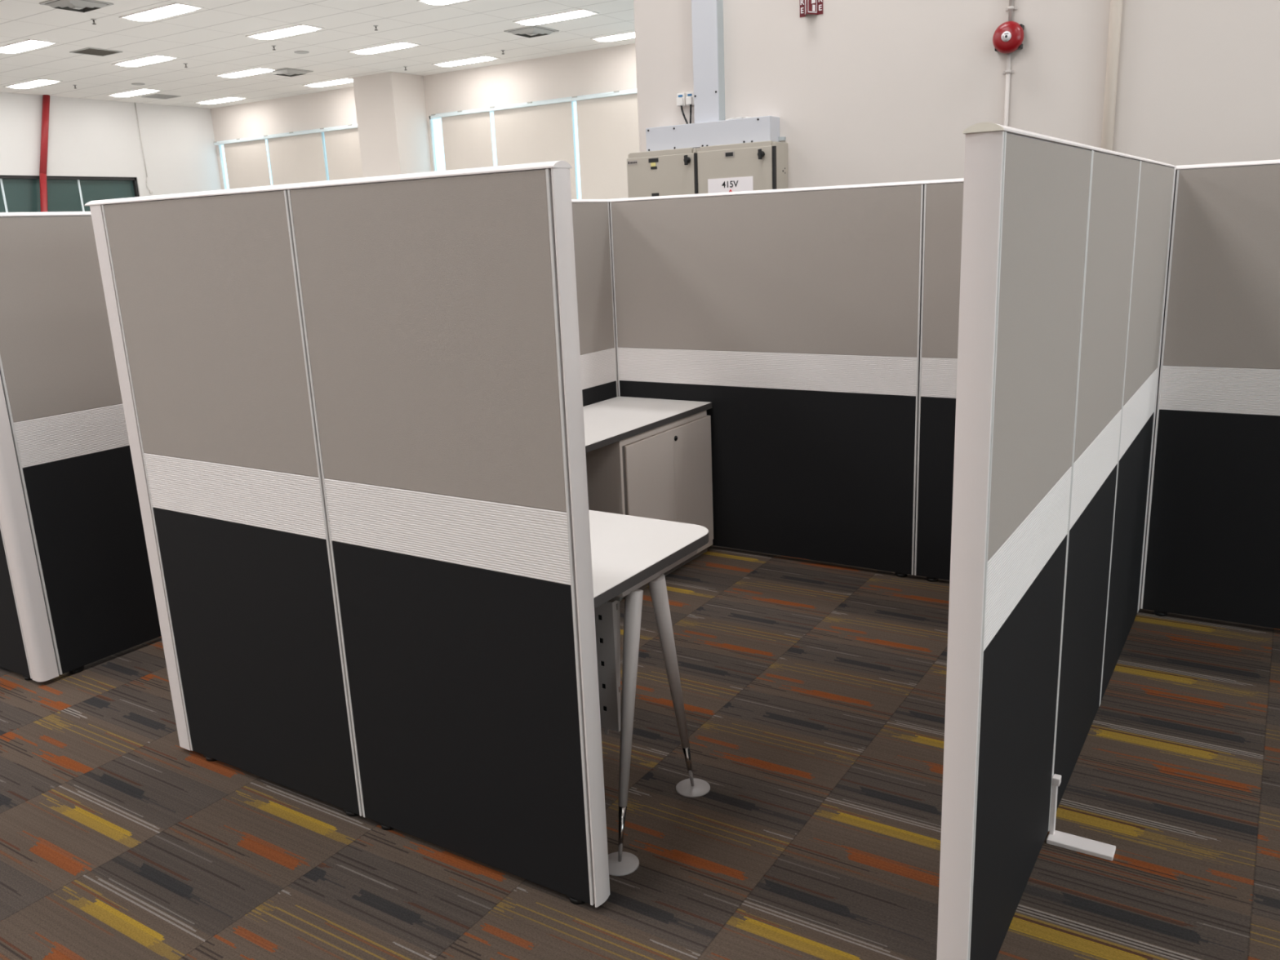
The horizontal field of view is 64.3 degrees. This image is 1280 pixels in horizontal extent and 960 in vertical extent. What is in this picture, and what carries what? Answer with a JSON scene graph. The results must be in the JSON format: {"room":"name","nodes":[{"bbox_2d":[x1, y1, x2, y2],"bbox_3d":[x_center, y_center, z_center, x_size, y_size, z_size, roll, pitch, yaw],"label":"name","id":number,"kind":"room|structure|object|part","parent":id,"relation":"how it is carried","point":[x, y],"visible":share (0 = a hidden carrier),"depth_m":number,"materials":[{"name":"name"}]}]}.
{"room":"open-plan office","nodes":[
{"label":"open-plan office","id":0,"kind":"room"},
{"bbox_2d":[0,92,221,196],"bbox_3d":[-15.309,-3.968,15.460,0.250,4.520,20.770,7,17,32],"label":"wall","id":1,"kind":"structure","parent":0,"point":[87,137],"depth_m":21.42,"materials":[{"name":"white paint"}]},
{"bbox_2d":[39,94,49,212],"bbox_3d":[-11.861,-5.346,20.354,0.124,4.523,0.911,7,17,32],"label":"pipe","id":2,"kind":"object","parent":1,"relation":"attached to","point":[46,98],"visible":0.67,"depth_m":20.15,"materials":[{"name":"red metal"}]},
{"bbox_2d":[0,175,139,212],"bbox_3d":[-12.660,-4.815,19.473,0.110,1.970,6.720,7,17,32],"label":"window","id":3,"kind":"structure","parent":1,"relation":"in","point":[18,193],"depth_m":20.73,"materials":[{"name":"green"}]},
{"bbox_2d":[134,102,152,193],"bbox_3d":[-10.721,-7.150,21.954,0.060,1.873,0.116,7,17,32],"label":"cable","id":4,"kind":"object","parent":1,"relation":"attached to","point":[150,192],"visible":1,"depth_m":21.95,"materials":[{"name":"grey metal"}]},
{"bbox_2d":[0,0,635,108],"bbox_3d":[-3.274,-4.878,7.497,28.890,0.150,21.270,7,17,32],"label":"ceiling","id":5,"kind":"structure","parent":0,"point":[212,40],"depth_m":15.76,"materials":[{"name":"tile"}]},
{"bbox_2d":[0,39,57,53],"bbox_3d":[-9.243,-6.473,15.208,1.260,0.022,0.400,7,17,32],"label":"recessed light","id":6,"kind":"object","parent":5,"relation":"in","point":[26,45],"visible":1,"depth_m":15.10,"materials":[{"name":"white plastic"}]},
{"bbox_2d":[4,78,62,88],"bbox_3d":[-11.137,-7.260,18.662,1.260,0.022,0.400,7,17,32],"label":"recessed light","id":7,"kind":"object","parent":5,"relation":"in","point":[37,82],"visible":1,"depth_m":18.58,"materials":[{"name":"white plastic"}]},
{"bbox_2d":[9,80,56,88],"bbox_3d":[-11.137,-7.259,18.662,1.200,0.020,0.340,7,17,32],"label":"diffuser","id":8,"kind":"object","parent":7,"relation":"attached to","point":[33,83],"depth_m":18.59,"materials":[{"name":"white plastic"}]},
{"bbox_2d":[39,0,113,12],"bbox_3d":[-7.024,-5.916,12.694,0.620,0.060,0.620,7,17,32],"label":"ceiling vent","id":9,"kind":"object","parent":5,"relation":"in","point":[81,6],"visible":1,"depth_m":12.62,"materials":[{"name":"grey metal"}]},
{"bbox_2d":[69,47,122,56],"bbox_3d":[-8.484,-6.677,15.871,0.544,0.012,0.544,7,17,32],"label":"ceiling vent","id":10,"kind":"object","parent":5,"relation":"in","point":[88,51],"visible":1,"depth_m":15.85,"materials":[{"name":"grey metal"}]},
{"bbox_2d":[106,88,162,97],"bbox_3d":[-10.079,-7.710,20.274,1.260,0.022,0.400,7,17,32],"label":"recessed light","id":11,"kind":"object","parent":5,"relation":"in","point":[144,91],"visible":1,"depth_m":20.19,"materials":[{"name":"white plastic"}]},
{"bbox_2d":[131,83,145,85],"bbox_3d":[-9.473,-7.472,19.208,0.236,0.014,0.236,7,17,32],"label":"ceiling speaker","id":12,"kind":"object","parent":5,"relation":"attached to","point":[137,84],"visible":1,"depth_m":19.18,"materials":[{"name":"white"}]},
{"bbox_2d":[111,54,178,66],"bbox_3d":[-8.185,-6.923,16.820,1.260,0.022,0.400,7,17,32],"label":"recessed light","id":13,"kind":"object","parent":5,"relation":"in","point":[155,58],"visible":1,"depth_m":16.74,"materials":[{"name":"white plastic"}]},
{"bbox_2d":[141,93,181,98],"bbox_3d":[-9.851,-7.891,20.935,0.544,0.012,0.544,7,17,32],"label":"ceiling vent","id":14,"kind":"object","parent":5,"relation":"in","point":[155,95],"visible":1,"depth_m":20.91,"materials":[{"name":"grey metal"}]},
{"bbox_3d":[-9.850,-7.893,20.936,0.500,0.009,0.503,7,17,32],"label":"slat panel","id":15,"kind":"part","parent":14,"relation":"part of","materials":[{"name":"grey metal"}]},
{"bbox_2d":[119,2,204,22],"bbox_3d":[-6.291,-6.135,13.366,1.260,0.022,0.400,7,17,32],"label":"recessed light","id":16,"kind":"object","parent":5,"relation":"in","point":[170,10],"visible":1,"depth_m":13.29,"materials":[{"name":"white plastic"}]},
{"bbox_2d":[127,4,195,21],"bbox_3d":[-6.291,-6.134,13.366,1.200,0.020,0.340,7,17,32],"label":"diffuser","id":17,"kind":"object","parent":16,"relation":"attached to","point":[166,11],"depth_m":13.30,"materials":[{"name":"white plastic"}]},
{"bbox_2d":[194,96,247,104],"bbox_3d":[-9.022,-8.160,21.887,1.260,0.022,0.400,7,17,32],"label":"recessed light","id":18,"kind":"object","parent":5,"relation":"in","point":[230,98],"visible":1,"depth_m":21.80,"materials":[{"name":"white plastic"}]},
{"bbox_2d":[215,66,276,78],"bbox_3d":[-7.128,-7.373,18.433,1.260,0.022,0.400,7,17,32],"label":"recessed light","id":19,"kind":"object","parent":5,"relation":"in","point":[256,70],"visible":1,"depth_m":18.35,"materials":[{"name":"white plastic"}]},
{"bbox_2d":[221,68,272,77],"bbox_3d":[-7.128,-7.372,18.433,1.200,0.020,0.340,7,17,32],"label":"diffuser","id":20,"kind":"object","parent":19,"relation":"attached to","point":[251,71],"depth_m":18.36,"materials":[{"name":"white plastic"}]},
{"bbox_2d":[245,24,324,39],"bbox_3d":[-5.234,-6.585,14.979,1.260,0.022,0.400,7,17,32],"label":"recessed light","id":21,"kind":"object","parent":5,"relation":"in","point":[295,29],"visible":1,"depth_m":14.90,"materials":[{"name":"white plastic"}]},
{"bbox_2d":[267,67,313,76],"bbox_3d":[-6.384,-7.405,18.514,0.620,0.060,0.620,7,17,32],"label":"ceiling vent","id":22,"kind":"object","parent":5,"relation":"in","point":[289,72],"visible":1,"depth_m":18.40,"materials":[{"name":"grey metal"}]},
{"bbox_3d":[-6.385,-7.429,18.508,0.620,0.012,0.620,7,17,32],"label":"frame","id":23,"kind":"part","parent":22,"relation":"part of","materials":[{"name":"grey metal"}]},
{"bbox_2d":[293,50,309,53],"bbox_3d":[-5.535,-6.996,16.647,0.236,0.014,0.236,7,17,32],"label":"ceiling speaker","id":24,"kind":"object","parent":5,"relation":"attached to","point":[296,51],"visible":1,"depth_m":16.61,"materials":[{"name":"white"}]},
{"bbox_2d":[302,77,352,87],"bbox_3d":[-6.070,-7.823,20.045,1.260,0.022,0.400,7,17,32],"label":"recessed light","id":25,"kind":"object","parent":5,"relation":"in","point":[341,81],"visible":0.81,"depth_m":19.99,"materials":[{"name":"white plastic"}]},
{"bbox_2d":[347,41,420,54],"bbox_3d":[-4.176,-7.035,16.591,1.260,0.022,0.400,7,17,32],"label":"recessed light","id":26,"kind":"object","parent":5,"relation":"in","point":[400,45],"visible":1,"depth_m":16.52,"materials":[{"name":"white plastic"}]},
{"bbox_2d":[416,0,465,5],"bbox_3d":[-2.282,-6.248,13.137,1.260,0.022,0.400,7,17,32],"label":"recessed light","id":27,"kind":"object","parent":5,"relation":"in","point":[437,2],"visible":1,"depth_m":13.37,"materials":[{"name":"white plastic"}]},
{"bbox_3d":[-2.282,-6.253,13.136,1.260,0.012,0.400,7,17,32],"label":"frame","id":28,"kind":"part","parent":27,"relation":"part of","materials":[{"name":"white plastic"}]},
{"bbox_2d":[431,55,500,66],"bbox_3d":[-3.119,-7.486,18.203,1.260,0.022,0.400,7,17,32],"label":"recessed light","id":29,"kind":"object","parent":5,"relation":"in","point":[483,58],"visible":1,"depth_m":18.13,"materials":[{"name":"white plastic"}]},
{"bbox_2d":[503,25,559,37],"bbox_3d":[-1.669,-6.895,15.687,0.620,0.060,0.620,7,17,32],"label":"ceiling vent","id":30,"kind":"object","parent":5,"relation":"in","point":[532,31],"visible":1,"depth_m":15.57,"materials":[{"name":"grey metal"}]},
{"bbox_3d":[-1.671,-6.919,15.681,0.620,0.012,0.620,7,17,32],"label":"frame","id":31,"kind":"part","parent":30,"relation":"part of","materials":[{"name":"grey metal"}]},
{"bbox_2d":[512,8,599,26],"bbox_3d":[-1.224,-6.698,14.749,1.260,0.022,0.400,7,17,32],"label":"recessed light","id":32,"kind":"object","parent":5,"relation":"in","point":[576,13],"visible":1,"depth_m":14.68,"materials":[{"name":"white plastic"}]},
{"bbox_2d":[590,31,635,42],"bbox_3d":[-0.167,-7.148,16.361,1.260,0.022,0.400,7,17,32],"label":"recessed light","id":33,"kind":"object","parent":5,"relation":"in","point":[630,34],"visible":0.52,"depth_m":16.43,"materials":[{"name":"white plastic"}]},
{"bbox_2d":[596,32,635,41],"bbox_3d":[-0.167,-7.147,16.362,1.200,0.020,0.340,7,17,32],"label":"diffuser","id":34,"kind":"object","parent":33,"relation":"attached to","point":[625,35],"depth_m":16.42,"materials":[{"name":"white plastic"}]},
{"bbox_2d":[352,71,431,177],"bbox_3d":[-4.772,-5.609,20.212,1.040,4.520,0.870,7,17,32],"label":"column","id":35,"kind":"structure","parent":0,"point":[391,106],"depth_m":19.55,"materials":[{"name":"paint"}]},
{"bbox_2d":[210,43,636,189],"bbox_3d":[-2.231,-5.447,19.137,18.075,4.520,0.060,7,17,32],"label":"wall","id":36,"kind":"structure","parent":0,"point":[608,69],"depth_m":19.20,"materials":[{"name":"paint"}]},
{"bbox_2d":[218,132,328,189],"bbox_3d":[-7.403,-6.116,22.346,5.250,2.860,0.045,7,17,32],"label":"window","id":37,"kind":"structure","parent":36,"relation":"in","point":[322,133],"depth_m":22.48,"materials":[{"name":"white metal"}]},
{"bbox_2d":[213,135,271,188],"bbox_3d":[-8.891,-6.277,23.110,1.756,2.809,0.126,7,17,32],"label":"roller blind","id":38,"kind":"object","parent":37,"relation":"attached to","point":[246,158],"visible":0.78,"depth_m":22.83,"materials":[{"name":"white fabric"}]},
{"bbox_3d":[-8.946,-7.602,22.780,1.756,0.075,0.120,7,17,32],"label":"head rail","id":39,"kind":"part","parent":38,"relation":"part of","materials":[{"name":"white metal"}]},
{"bbox_2d":[263,128,326,185],"bbox_3d":[-7.384,-6.104,22.170,1.806,2.809,0.126,7,17,32],"label":"roller blind","id":40,"kind":"object","parent":37,"relation":"attached to","point":[295,157],"visible":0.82,"depth_m":21.93,"materials":[{"name":"white fabric"}]},
{"bbox_3d":[-7.439,-7.430,21.840,1.806,0.075,0.120,7,17,32],"label":"head rail","id":41,"kind":"part","parent":40,"relation":"part of","materials":[{"name":"white metal"}]},
{"bbox_2d":[320,124,362,180],"bbox_3d":[-5.856,-5.930,21.216,1.806,2.809,0.126,7,17,32],"label":"roller blind","id":42,"kind":"object","parent":36,"relation":"attached to","point":[341,142],"visible":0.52,"depth_m":21.18,"materials":[{"name":"white fabric"}]},
{"bbox_3d":[-5.910,-7.255,20.886,1.806,0.075,0.120,7,17,32],"label":"head rail","id":43,"kind":"part","parent":42,"relation":"part of","materials":[{"name":"white metal"}]},
{"bbox_2d":[429,101,577,199],"bbox_3d":[0.260,-5.241,17.564,10.200,2.860,0.045,7,17,32],"label":"window","id":44,"kind":"structure","parent":36,"relation":"in","point":[430,118],"depth_m":19.18,"materials":[{"name":"white"}]},
{"bbox_2d":[431,106,493,170],"bbox_3d":[-3.327,-5.641,19.638,1.476,2.809,0.126,7,17,32],"label":"roller blind","id":45,"kind":"object","parent":44,"relation":"attached to","point":[466,134],"visible":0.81,"depth_m":19.38,"materials":[{"name":"white fabric"}]},
{"bbox_3d":[-3.381,-6.966,19.308,1.476,0.075,0.120,7,17,32],"label":"head rail","id":46,"kind":"part","parent":45,"relation":"part of","materials":[{"name":"white metal"}]},
{"bbox_2d":[489,97,577,199],"bbox_3d":[-1.908,-5.479,18.753,1.876,2.809,0.126,7,17,32],"label":"roller blind","id":47,"kind":"object","parent":44,"relation":"attached to","point":[541,131],"visible":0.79,"depth_m":18.50,"materials":[{"name":"white fabric"}]},
{"bbox_3d":[-1.963,-6.804,18.422,1.876,0.075,0.120,7,17,32],"label":"head rail","id":48,"kind":"part","parent":47,"relation":"part of","materials":[{"name":"white metal"}]},
{"bbox_2d":[571,88,639,199],"bbox_3d":[-0.316,-5.297,17.760,1.886,2.809,0.126,7,17,32],"label":"roller blind","id":49,"kind":"object","parent":36,"relation":"attached to","point":[607,122],"visible":0.53,"depth_m":17.79,"materials":[{"name":"white fabric"}]},
{"bbox_3d":[-0.371,-6.622,17.429,1.886,0.075,0.120,7,17,32],"label":"head rail","id":50,"kind":"part","parent":49,"relation":"part of","materials":[{"name":"white metal"}]},
{"bbox_2d":[0,545,1279,959],"bbox_3d":[-3.083,-0.386,8.626,28.890,0.120,21.270,7,17,32],"label":"floor","id":51,"kind":"structure","parent":0,"point":[814,692],"depth_m":2.69,"materials":[{"name":"carpet"}]},
{"bbox_2d":[0,521,32,680],"bbox_3d":[-2.967,-0.150,3.998,1.728,1.667,0.060,7,17,32],"label":"wall","id":52,"kind":"structure","parent":51,"relation":"on","point":[13,652],"depth_m":3.71,"materials":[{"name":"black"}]},
{"bbox_2d":[0,211,161,681],"bbox_3d":[-1.575,-0.335,4.498,0.060,1.667,2.445,7,17,32],"label":"wall","id":53,"kind":"structure","parent":51,"relation":"on","point":[71,518],"depth_m":3.68,"materials":[{"name":"white"}]},
{"bbox_3d":[-2.211,-0.067,3.529,0.058,1.634,0.066,7,17,32],"label":"corner post","id":54,"kind":"part","parent":53,"relation":"part of","materials":[{"name":"white metal"}]},
{"bbox_3d":[-1.609,-1.136,4.297,0.060,0.014,2.444,7,17,32],"label":"rail","id":55,"kind":"part","parent":53,"relation":"part of","materials":[{"name":"white metal"}]},
{"bbox_2d":[84,160,609,907],"bbox_3d":[-0.793,0.112,2.589,1.608,1.664,0.060,7,17,32],"label":"wall","id":56,"kind":"structure","parent":51,"relation":"on","point":[353,411],"depth_m":2.43,"materials":[{"name":"white fabric"}]},
{"bbox_3d":[-1.441,0.037,2.992,0.072,1.632,0.058,7,17,32],"label":"corner post","id":57,"kind":"part","parent":56,"relation":"part of","materials":[{"name":"white metal"}]},
{"bbox_3d":[-1.088,0.076,2.772,0.752,1.630,0.059,7,17,32],"label":"panel","id":58,"kind":"part","parent":56,"relation":"part of","materials":[{"name":"white fabric"}]},
{"bbox_3d":[-0.828,-0.687,2.388,1.606,0.014,0.060,7,17,32],"label":"rail","id":59,"kind":"part","parent":56,"relation":"part of","materials":[{"name":"white metal"}]},
{"bbox_3d":[-0.446,0.150,2.371,0.756,1.630,0.059,7,17,32],"label":"panel","id":60,"kind":"part","parent":56,"relation":"part of","materials":[{"name":"white fabric"}]},
{"bbox_3d":[-0.118,0.188,2.167,0.009,1.632,0.057,7,17,32],"label":"post","id":61,"kind":"part","parent":56,"relation":"part of","materials":[{"name":"white metal"}]},
{"bbox_2d":[571,199,617,406],"bbox_3d":[-0.784,-0.244,4.012,0.060,1.661,2.430,7,17,32],"label":"wall","id":62,"kind":"structure","parent":51,"relation":"on","point":[591,218],"depth_m":4.77,"materials":[{"name":"white fabric"}]},
{"bbox_3d":[-0.818,-1.042,3.812,0.060,0.014,2.430,7,17,32],"label":"rail","id":63,"kind":"part","parent":62,"relation":"part of","materials":[{"name":"white metal"}]},
{"bbox_2d":[588,510,710,875],"bbox_3d":[-0.558,0.487,2.993,1.534,0.723,0.665,7,17,32],"label":"desk","id":64,"kind":"object","parent":51,"relation":"on","point":[628,553],"visible":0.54,"depth_m":2.57,"materials":[{"name":"grey laminate"}]},
{"bbox_3d":[-0.613,0.203,2.871,1.360,0.055,0.040,7,17,32],"label":"support rail","id":65,"kind":"part","parent":64,"relation":"part of","materials":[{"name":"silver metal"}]},
{"bbox_3d":[-0.027,0.537,2.520,0.045,0.530,0.157,4,15,24],"label":"leg","id":66,"kind":"part","parent":64,"relation":"part of","materials":[{"name":"grey paint"}]},
{"bbox_3d":[0.076,0.489,2.692,0.045,0.528,0.137,7,17,32],"label":"leg","id":67,"kind":"part","parent":64,"relation":"part of","materials":[{"name":"grey paint"}]},
{"bbox_2d":[585,410,713,590],"bbox_3d":[-0.072,0.066,4.640,0.512,0.696,0.766,7,17,32],"label":"base cabinet","id":68,"kind":"object","parent":51,"relation":"on","point":[664,472],"visible":0.49,"depth_m":4.42,"materials":[{"name":"silver metal"}]},
{"bbox_2d":[582,396,711,453],"bbox_3d":[-0.353,-0.175,4.161,0.521,0.027,1.754,7,17,32],"label":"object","id":69,"kind":"object","parent":68,"relation":"on","point":[609,421],"visible":0.43,"depth_m":4.49,"materials":[{"name":"grey laminate"}]},
{"bbox_3d":[0.048,0.112,4.388,0.020,0.604,0.376,7,17,32],"label":"door","id":70,"kind":"part","parent":68,"relation":"part of","materials":[{"name":"grey laminate"}]},
{"bbox_3d":[0.241,0.030,4.682,0.020,0.604,0.346,7,17,32],"label":"door","id":71,"kind":"part","parent":68,"relation":"part of","materials":[{"name":"grey laminate"}]},
{"bbox_2d":[606,159,1279,629],"bbox_3d":[1.963,-0.289,3.728,4.988,1.661,0.060,7,17,32],"label":"wall","id":72,"kind":"structure","parent":51,"relation":"on","point":[818,326],"depth_m":4.26,"materials":[{"name":"white fabric"}]},
{"bbox_3d":[-0.120,-0.529,5.028,0.054,1.628,0.056,7,17,32],"label":"corner post","id":73,"kind":"part","parent":72,"relation":"part of","materials":[{"name":"white metal"}]},
{"bbox_3d":[0.535,-0.455,4.618,1.488,1.626,0.059,7,17,32],"label":"panel","id":74,"kind":"part","parent":72,"relation":"part of","materials":[{"name":"white fabric"}]},
{"bbox_3d":[1.514,-0.343,4.007,0.819,1.626,0.059,7,17,32],"label":"panel","id":75,"kind":"part","parent":72,"relation":"part of","materials":[{"name":"white"}]},
{"bbox_3d":[1.929,-1.087,3.527,4.988,0.014,0.060,7,17,32],"label":"rail","id":76,"kind":"part","parent":72,"relation":"part of","materials":[{"name":"white metal"}]},
{"bbox_3d":[2.549,-0.225,3.362,1.500,1.626,0.059,7,17,32],"label":"panel","id":77,"kind":"part","parent":72,"relation":"part of","materials":[{"name":"white fabric"}]},
{"bbox_2d":[936,121,1176,959],"bbox_3d":[1.276,-0.006,2.704,0.211,1.667,2.472,7,17,32],"label":"wall","id":78,"kind":"structure","parent":51,"relation":"on","point":[1065,244],"depth_m":2.05,"materials":[{"name":"white fabric"}]},
{"bbox_3d":[0.555,0.265,1.742,0.057,1.634,0.007,7,17,32],"label":"post","id":79,"kind":"part","parent":78,"relation":"part of","materials":[{"name":"white metal"}]},
{"bbox_3d":[0.766,0.174,2.062,0.059,1.632,0.768,7,17,32],"label":"panel","id":80,"kind":"part","parent":78,"relation":"part of","materials":[{"name":"white"}]},
{"bbox_3d":[1.178,-0.814,2.543,0.060,0.014,2.468,7,17,32],"label":"rail","id":81,"kind":"part","parent":78,"relation":"part of","materials":[{"name":"white metal"}]},
{"bbox_3d":[1.177,-0.001,2.690,0.059,1.632,0.761,7,17,32],"label":"panel","id":82,"kind":"part","parent":78,"relation":"part of","materials":[{"name":"white fabric"}]},
{"bbox_3d":[1.616,-0.187,3.359,0.059,1.632,0.870,7,17,32],"label":"panel","id":83,"kind":"part","parent":78,"relation":"part of","materials":[{"name":"white fabric"}]},
{"bbox_3d":[1.862,-0.291,3.734,0.058,1.634,0.038,7,17,32],"label":"corner post","id":84,"kind":"part","parent":78,"relation":"part of","materials":[{"name":"white"}]},
{"bbox_2d":[633,0,1279,188],"bbox_3d":[7.161,-2.971,7.693,10.525,4.520,10.270,7,17,32],"label":"wall","id":85,"kind":"structure","parent":0,"point":[860,91],"depth_m":5.25,"materials":[{"name":"paint"}]},
{"bbox_2d":[676,93,688,124],"bbox_3d":[0.261,-2.214,6.085,0.091,0.192,0.066,7,17,32],"label":"outlet","id":86,"kind":"object","parent":85,"relation":"attached to","point":[681,97],"visible":0.94,"depth_m":6.07,"materials":[{"name":"white plastic"}]},
{"bbox_2d":[685,91,693,123],"bbox_3d":[0.301,-2.212,6.065,0.052,0.189,0.057,7,17,32],"label":"outlet","id":87,"kind":"object","parent":85,"relation":"attached to","point":[690,95],"visible":0.89,"depth_m":6.04,"materials":[{"name":"white plastic"}]},
{"bbox_2d":[626,140,787,197],"bbox_3d":[0.411,-1.066,6.216,0.990,1.842,0.216,7,17,32],"label":"switchboard","id":88,"kind":"object","parent":85,"relation":"attached to","point":[762,165],"visible":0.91,"depth_m":5.92,"materials":[{"name":"beige metal"}]},
{"bbox_3d":[0.081,-1.917,6.103,0.067,0.023,0.003,7,17,32],"label":"name plate","id":89,"kind":"part","parent":88,"relation":"part of","materials":[{"name":"black plastic"}]},
{"bbox_3d":[0.093,-1.724,6.149,0.050,0.018,0.003,7,17,32],"label":"name plate","id":90,"kind":"part","parent":88,"relation":"part of","materials":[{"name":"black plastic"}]},
{"bbox_3d":[0.157,-1.076,6.299,0.470,1.782,0.016,7,17,32],"label":"door","id":91,"kind":"part","parent":88,"relation":"part of","materials":[{"name":"beige metal"}]},
{"bbox_3d":[0.274,-1.877,5.968,0.036,0.056,0.034,7,17,32],"label":"knob","id":92,"kind":"part","parent":88,"relation":"part of","materials":[{"name":"black plastic"}]},
{"bbox_3d":[0.338,-1.929,5.946,0.945,0.032,0.018,7,17,32],"label":"trim","id":93,"kind":"part","parent":88,"relation":"part of","materials":[{"name":"beige metal"}]},
{"bbox_2d":[645,115,786,151],"bbox_3d":[0.433,-2.029,5.980,0.860,0.138,0.139,7,17,32],"label":"cable trunking","id":94,"kind":"object","parent":88,"relation":"on","point":[764,128],"visible":0.97,"depth_m":5.91,"materials":[{"name":"grey metal"}]},
{"bbox_2d":[724,116,751,119],"bbox_3d":[0.572,-2.091,5.889,0.165,0.021,0.035,5,16,28],"label":"loose cable","id":95,"kind":"object","parent":94,"relation":"on","point":[738,117],"visible":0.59,"depth_m":5.89,"materials":[{"name":"grey metal"}]},
{"bbox_3d":[0.513,-1.867,5.833,0.062,0.031,0.003,7,17,32],"label":"name plate","id":96,"kind":"part","parent":88,"relation":"part of","materials":[{"name":"grey plastic"}]},
{"bbox_3d":[0.576,-1.030,6.037,0.480,1.786,0.016,7,17,32],"label":"door","id":97,"kind":"part","parent":88,"relation":"part of","materials":[{"name":"beige metal"}]},
{"bbox_3d":[0.678,-1.830,5.716,0.036,0.056,0.034,7,17,32],"label":"knob","id":98,"kind":"part","parent":88,"relation":"part of","materials":[{"name":"black plastic"}]},
{"bbox_2d":[691,0,725,123],"bbox_3d":[0.362,-3.263,5.714,0.164,2.390,0.087,7,17,32],"label":"cable trunking","id":99,"kind":"object","parent":85,"relation":"attached to","point":[707,15],"visible":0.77,"depth_m":5.89,"materials":[{"name":"grey metal"}]},
{"bbox_2d":[800,0,822,17],"bbox_3d":[0.918,-2.645,5.530,0.136,0.215,0.073,7,17,32],"label":"fire sign","id":100,"kind":"object","parent":85,"relation":"attached to","point":[806,6],"visible":1,"depth_m":5.54,"materials":[{"name":"red plastic"}]},
{"bbox_2d":[1002,53,1014,126],"bbox_3d":[1.881,-1.319,5.295,0.056,1.700,0.029,7,17,32],"label":"conduit","id":101,"kind":"object","parent":85,"relation":"attached to","point":[1007,72],"visible":0.31,"depth_m":5.12,"materials":[{"name":"grey paint"}]},
{"bbox_2d":[992,21,1024,53],"bbox_3d":[1.827,-2.196,5.048,0.150,0.150,0.089,7,17,32],"label":"bell","id":102,"kind":"object","parent":85,"relation":"attached to","point":[1008,37],"visible":1,"depth_m":5.02,"materials":[{"name":"red metal"}]},
{"bbox_2d":[1005,0,1017,21],"bbox_3d":[1.798,-3.272,4.804,0.056,2.068,0.029,7,17,32],"label":"conduit","id":103,"kind":"object","parent":85,"relation":"attached to","point":[1011,7],"visible":0.91,"depth_m":5.04,"materials":[{"name":"white metal"}]},
{"bbox_2d":[1101,0,1122,151],"bbox_3d":[2.252,-2.046,4.839,0.080,4.500,0.051,7,17,32],"label":"pipe","id":104,"kind":"object","parent":85,"relation":"attached to","point":[1116,6],"visible":0.36,"depth_m":4.85,"materials":[{"name":"metal"}]}
]}

